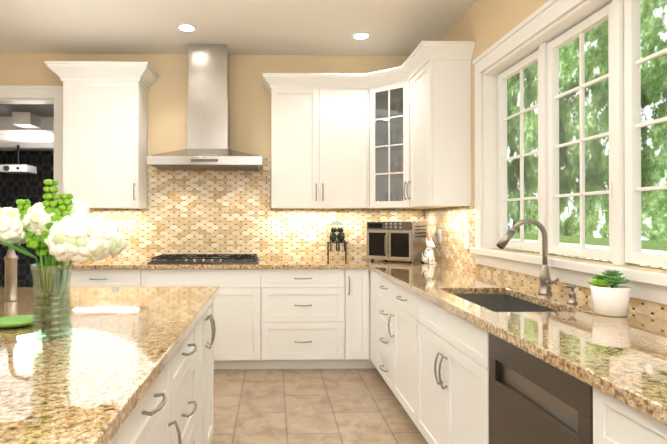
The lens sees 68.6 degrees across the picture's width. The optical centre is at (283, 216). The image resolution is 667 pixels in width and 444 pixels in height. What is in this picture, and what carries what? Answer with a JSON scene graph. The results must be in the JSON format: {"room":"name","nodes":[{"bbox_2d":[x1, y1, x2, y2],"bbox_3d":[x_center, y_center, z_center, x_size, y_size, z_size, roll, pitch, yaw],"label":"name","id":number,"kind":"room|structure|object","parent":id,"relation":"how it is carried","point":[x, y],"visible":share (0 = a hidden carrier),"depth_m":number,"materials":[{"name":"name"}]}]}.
{"room":"kitchen","nodes":[
{"label":"kitchen","id":0,"kind":"room"},
{"bbox_2d":[0,151,53,286],"bbox_3d":[-3.500,0.096,8.662,5.500,2.500,0.150,0,0,-1],"label":"wall","id":1,"kind":"structure","parent":0,"point":[15,187],"depth_m":8.55,"materials":[{"name":"tile"}]},
{"bbox_2d":[0,104,53,150],"bbox_3d":[-3.461,-1.134,6.794,5.500,0.260,3.900,0,0,-1],"label":"ceiling","id":2,"kind":"structure","parent":0,"point":[27,127],"depth_m":5.68,"materials":[{"name":"grey paint"}]},
{"bbox_2d":[0,145,36,173],"bbox_3d":[-3.721,-0.809,6.792,0.380,0.390,0.310,0,0,-1],"label":"projector","id":3,"kind":"object","parent":2,"relation":"hanging from","point":[18,168],"visible":1,"depth_m":6.69,"materials":[{"name":"white metal"}]},
{"bbox_2d":[0,53,408,262],"bbox_3d":[-1.399,-0.130,4.806,5.580,2.910,0.150,0,0,-1],"label":"wall","id":4,"kind":"structure","parent":0,"point":[167,98],"depth_m":4.75,"materials":[{"name":"beige paint"}]},
{"bbox_2d":[0,85,64,285],"bbox_3d":[-2.743,0.030,4.763,1.260,2.590,0.181,0,0,-1],"label":"door frame","id":5,"kind":"structure","parent":4,"relation":"attached to","point":[38,95],"depth_m":4.70,"materials":[{"name":"white wood"}]},
{"bbox_2d":[44,61,158,208],"bbox_3d":[-1.667,-0.727,4.516,0.913,1.301,0.421,0,0,-1],"label":"upper cabinet","id":6,"kind":"object","parent":4,"relation":"attached to","point":[104,133],"visible":0.94,"depth_m":4.42,"materials":[{"name":"white wood"}]},
{"bbox_2d":[146,44,262,170],"bbox_3d":[-0.697,-1.017,4.499,1.010,1.136,0.500,0,0,-1],"label":"range hood","id":7,"kind":"object","parent":4,"relation":"attached to","point":[208,107],"visible":0.98,"depth_m":4.45,"materials":[{"name":"silver metal"}]},
{"bbox_2d":[89,158,424,258],"bbox_3d":[-0.374,-0.083,4.746,3.527,0.986,0.011,0,0,-1],"label":"tile backsplash","id":8,"kind":"structure","parent":4,"relation":"attached to","point":[193,212],"depth_m":4.74,"materials":[{"name":"beige tile"}]},
{"bbox_2d":[111,225,119,232],"bbox_3d":[-1.627,0.152,4.693,0.074,0.135,0.040,0,0,-1],"label":"electrical outlet plate","id":9,"kind":"object","parent":8,"relation":"attached to","point":[117,227],"visible":0.23,"depth_m":4.67,"materials":[{"name":"white plastic"}]},
{"bbox_2d":[309,228,315,240],"bbox_3d":[0.283,0.175,4.748,0.074,0.120,0.009,0,0,-1],"label":"electrical outlet plate","id":10,"kind":"object","parent":8,"relation":"attached to","point":[312,234],"visible":1,"depth_m":4.75,"materials":[{"name":"white plastic"}]},
{"bbox_2d":[270,73,377,208],"bbox_3d":[0.365,-0.685,4.595,0.959,1.217,0.348,0,0,-1],"label":"upper cabinet","id":11,"kind":"object","parent":4,"relation":"attached to","point":[320,122],"depth_m":4.46,"materials":[{"name":"white wood"}]},
{"bbox_2d":[370,77,401,204],"bbox_3d":[0.948,-0.665,4.346,0.306,1.053,0.278,0,0,-1],"label":"upper cabinet","id":12,"kind":"object","parent":4,"relation":"attached to","point":[398,137],"depth_m":4.44,"materials":[{"name":"white"}]},
{"bbox_2d":[0,0,476,55],"bbox_3d":[-1.330,-1.656,1.050,5.920,0.100,7.680,0,0,-1],"label":"ceiling","id":13,"kind":"structure","parent":0,"point":[314,27],"depth_m":4.04,"materials":[{"name":"white paint"}]},
{"bbox_2d":[176,24,196,31],"bbox_3d":[-0.813,-1.586,4.081,0.169,0.006,0.169,0,0,-25],"label":"recessed light","id":14,"kind":"object","parent":13,"relation":"in","point":[192,28],"depth_m":4.07,"materials":[{"name":"white"}]},
{"bbox_2d":[352,32,370,39],"bbox_3d":[0.683,-1.585,4.263,0.169,0.006,0.169,0,0,-7],"label":"recessed light","id":15,"kind":"object","parent":13,"relation":"in","point":[361,35],"depth_m":4.25,"materials":[{"name":"white"}]},
{"bbox_2d":[210,368,427,443],"bbox_3d":[-1.372,1.345,3.058,5.920,0.060,11.730,0,0,-1],"label":"floor","id":16,"kind":"structure","parent":0,"point":[307,406],"depth_m":3.31,"materials":[{"name":"tile"}]},
{"bbox_2d":[61,269,148,286],"bbox_3d":[-1.528,0.885,4.410,0.765,0.876,0.621,0,0,-1],"label":"base cabinet","id":17,"kind":"object","parent":16,"relation":"on","point":[105,277],"depth_m":4.11,"materials":[{"name":"white wood"}]},
{"bbox_2d":[109,411,132,443],"bbox_3d":[-0.969,0.864,0.723,1.230,0.876,0.741,0,0,-1],"label":"base cabinet","id":18,"kind":"object","parent":16,"relation":"on","point":[124,435],"depth_m":1.14,"materials":[{"name":"white wood"}]},
{"bbox_2d":[133,351,176,443],"bbox_3d":[-0.980,0.867,1.277,1.230,0.876,0.611,0,0,-1],"label":"base cabinet","id":19,"kind":"object","parent":16,"relation":"on","point":[174,405],"depth_m":1.45,"materials":[{"name":"white wood"}]},
{"bbox_2d":[177,318,200,443],"bbox_3d":[-0.992,0.871,1.857,1.230,0.876,0.673,0,0,-1],"label":"base cabinet","id":20,"kind":"object","parent":16,"relation":"on","point":[189,352],"depth_m":1.96,"materials":[{"name":"white wood"}]},
{"bbox_2d":[149,269,260,369],"bbox_3d":[-0.736,0.885,4.427,1.078,0.876,0.621,0,0,-1],"label":"base cabinet","id":21,"kind":"object","parent":16,"relation":"on","point":[237,305],"depth_m":4.13,"materials":[{"name":"white wood"}]},
{"bbox_2d":[63,258,444,269],"bbox_3d":[-0.262,0.428,4.426,3.338,0.038,0.648,0,0,-1],"label":"countertop","id":22,"kind":"structure","parent":21,"relation":"on","point":[326,263],"depth_m":4.12,"materials":[{"name":"stone"}]},
{"bbox_2d":[147,254,259,263],"bbox_3d":[-0.701,0.381,4.431,0.960,0.054,0.465,0,0,-1],"label":"gas cooktop","id":23,"kind":"object","parent":22,"relation":"in","point":[199,258],"visible":1,"depth_m":4.24,"materials":[{"name":"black metal"}]},
{"bbox_2d":[327,219,346,259],"bbox_3d":[0.513,0.217,4.649,0.190,0.384,0.176,0,0,-1],"label":"frog statue","id":24,"kind":"object","parent":22,"relation":"on","point":[340,237],"visible":1,"depth_m":4.62,"materials":[{"name":"brown metal"}]},
{"bbox_2d":[367,221,428,262],"bbox_3d":[1.041,0.226,4.460,0.452,0.365,0.387,0,0,39],"label":"toaster oven","id":25,"kind":"object","parent":22,"relation":"on","point":[398,240],"visible":0.98,"depth_m":4.32,"materials":[{"name":"silver metal"}]},
{"bbox_2d":[422,238,435,263],"bbox_3d":[1.254,0.295,4.206,0.086,0.227,0.169,0,0,-26],"label":"dog figurine","id":26,"kind":"object","parent":22,"relation":"on","point":[428,256],"visible":1,"depth_m":4.17,"materials":[{"name":"white ceramic"}]},
{"bbox_2d":[201,301,215,443],"bbox_3d":[-1.004,0.874,2.433,1.230,0.876,0.601,0,0,-1],"label":"base cabinet","id":27,"kind":"object","parent":16,"relation":"on","point":[208,329],"depth_m":2.46,"materials":[{"name":"white wood"}]},
{"bbox_2d":[0,286,218,443],"bbox_3d":[-1.106,0.408,0.859,1.560,0.038,3.810,0,0,-1],"label":"countertop","id":28,"kind":"structure","parent":27,"relation":"on","point":[91,379],"depth_m":1.34,"materials":[{"name":"stone"}]},
{"bbox_2d":[4,244,17,301],"bbox_3d":[-1.231,0.206,2.292,0.171,0.380,0.059,0,0,-1],"label":"bottle","id":29,"kind":"object","parent":28,"relation":"on","point":[11,258],"visible":0.65,"depth_m":2.27,"materials":[{"name":"silver metal"}]},
{"bbox_2d":[0,315,41,327],"bbox_3d":[-0.975,0.384,1.757,0.180,0.020,0.180,0,0,-1],"label":"dish","id":30,"kind":"object","parent":28,"relation":"on","point":[14,321],"visible":0.83,"depth_m":1.78,"materials":[{"name":"green ceramic"}]},
{"bbox_2d":[0,179,126,339],"bbox_3d":[-0.769,0.135,1.613,0.452,0.516,0.262,0,0,-1],"label":"vase","id":31,"kind":"object","parent":28,"relation":"on","point":[54,232],"visible":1,"depth_m":1.58,"materials":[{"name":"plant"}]},
{"bbox_2d":[261,269,352,368],"bbox_3d":[0.159,0.885,4.446,0.841,0.876,0.621,0,0,-1],"label":"base cabinet","id":32,"kind":"object","parent":16,"relation":"on","point":[291,318],"depth_m":4.14,"materials":[{"name":"white wood"}]},
{"bbox_2d":[353,269,372,368],"bbox_3d":[0.622,0.885,4.455,0.211,0.876,0.621,0,0,-1],"label":"base cabinet","id":33,"kind":"object","parent":16,"relation":"on","point":[361,277],"depth_m":4.15,"materials":[{"name":"white wood"}]},
{"bbox_2d":[370,270,377,369],"bbox_3d":[1.080,0.882,3.974,0.673,0.876,0.358,0,0,-1],"label":"base cabinet","id":34,"kind":"object","parent":16,"relation":"on","point":[373,276],"depth_m":3.97,"materials":[{"name":"white wood"}]},
{"bbox_2d":[368,264,666,424],"bbox_3d":[1.121,0.411,1.464,0.698,0.038,5.328,0,0,-1],"label":"countertop","id":35,"kind":"structure","parent":34,"relation":"on","point":[623,359],"depth_m":1.68,"materials":[{"name":"stone"}]},
{"bbox_2d":[453,294,558,311],"bbox_3d":[1.063,0.546,2.374,0.404,0.219,0.734,0,0,-1],"label":"undermount sink","id":36,"kind":"object","parent":35,"relation":"in","point":[499,302],"visible":0.02,"depth_m":2.73,"materials":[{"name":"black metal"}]},
{"bbox_2d":[496,219,558,294],"bbox_3d":[1.238,0.204,2.452,0.283,0.388,0.150,0,0,-1],"label":"kitchen faucet","id":37,"kind":"object","parent":35,"relation":"on","point":[546,282],"visible":1,"depth_m":2.48,"materials":[{"name":"silver metal"}]},
{"bbox_2d":[563,285,577,303],"bbox_3d":[1.310,0.354,2.220,0.067,0.085,0.044,0,0,-1],"label":"soap dispenser","id":38,"kind":"object","parent":35,"relation":"on","point":[572,297],"visible":0.98,"depth_m":2.21,"materials":[{"name":"silver metal"}]},
{"bbox_2d":[587,270,630,316],"bbox_3d":[1.317,0.307,1.962,0.142,0.176,0.146,0,0,-1],"label":"succulent plant","id":39,"kind":"object","parent":35,"relation":"on","point":[611,297],"visible":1,"depth_m":1.92,"materials":[{"name":"green plant"}]},
{"bbox_2d":[378,274,389,386],"bbox_3d":[1.089,0.880,3.546,0.673,0.876,0.499,0,0,-1],"label":"base cabinet","id":40,"kind":"object","parent":16,"relation":"on","point":[383,283],"depth_m":3.63,"materials":[{"name":"white wood"}]},
{"bbox_2d":[390,281,409,415],"bbox_3d":[1.099,0.877,3.054,0.673,0.876,0.606,0,0,-1],"label":"base cabinet","id":41,"kind":"object","parent":16,"relation":"on","point":[399,296],"depth_m":3.18,"materials":[{"name":"white wood"}]},
{"bbox_2d":[410,291,488,443],"bbox_3d":[1.114,0.874,2.375,0.673,0.876,0.996,0,0,-1],"label":"base cabinet","id":42,"kind":"object","parent":16,"relation":"on","point":[429,360],"depth_m":2.30,"materials":[{"name":"white wood"}]},
{"bbox_2d":[489,333,592,443],"bbox_3d":[1.127,0.871,1.571,0.665,0.863,0.600,0,0,-1],"label":"dishwasher","id":43,"kind":"object","parent":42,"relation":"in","point":[533,399],"visible":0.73,"depth_m":1.55,"materials":[{"name":"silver metal"}]},
{"bbox_2d":[593,387,666,443],"bbox_3d":[1.145,0.865,0.875,0.673,0.876,0.778,0,0,-1],"label":"base cabinet","id":44,"kind":"object","parent":16,"relation":"on","point":[614,421],"depth_m":1.16,"materials":[{"name":"white wood"}]},
{"bbox_2d":[440,0,666,273],"bbox_3d":[1.554,-0.150,1.102,0.150,2.910,7.680,0,0,-1],"label":"wall","id":45,"kind":"structure","parent":0,"point":[485,25],"depth_m":3.39,"materials":[{"name":"beige paint"}]},
{"bbox_2d":[402,41,473,208],"bbox_3d":[1.236,-0.689,3.967,0.363,1.217,0.596,0,0,-1],"label":"upper cabinet","id":46,"kind":"object","parent":45,"relation":"attached to","point":[437,154],"depth_m":3.67,"materials":[{"name":"white wood"}]},
{"bbox_2d":[425,203,666,320],"bbox_3d":[1.458,0.141,1.792,0.011,0.505,5.967,0,0,-1],"label":"tile backsplash","id":47,"kind":"structure","parent":45,"relation":"attached to","point":[454,224],"depth_m":3.74,"materials":[{"name":"beige tile"}]},
{"bbox_2d":[438,229,440,242],"bbox_3d":[1.393,0.172,4.338,0.012,0.120,0.074,0,0,-1],"label":"switch plate","id":48,"kind":"object","parent":47,"relation":"attached to","point":[439,235],"visible":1,"depth_m":4.33,"materials":[{"name":"white plastic"}]},
{"bbox_2d":[465,233,468,248],"bbox_3d":[1.405,0.189,3.728,0.012,0.120,0.074,0,0,-1],"label":"switch plate","id":49,"kind":"object","parent":47,"relation":"attached to","point":[466,240],"visible":1,"depth_m":3.72,"materials":[{"name":"white plastic"}]},
{"bbox_2d":[469,0,666,304],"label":"window","id":50,"kind":"structure","parent":45,"relation":"in","point":[623,75],"depth_m":2.61,"materials":[{"name":"white wood"}]},
{"label":"outside","id":51,"kind":"structure","parent":0,"visible":0},
{"bbox_2d":[507,0,666,267],"bbox_3d":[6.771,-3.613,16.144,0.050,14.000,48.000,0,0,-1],"label":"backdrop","id":52,"kind":"structure","parent":51,"point":[657,109],"depth_m":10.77,"materials":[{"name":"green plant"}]}
]}

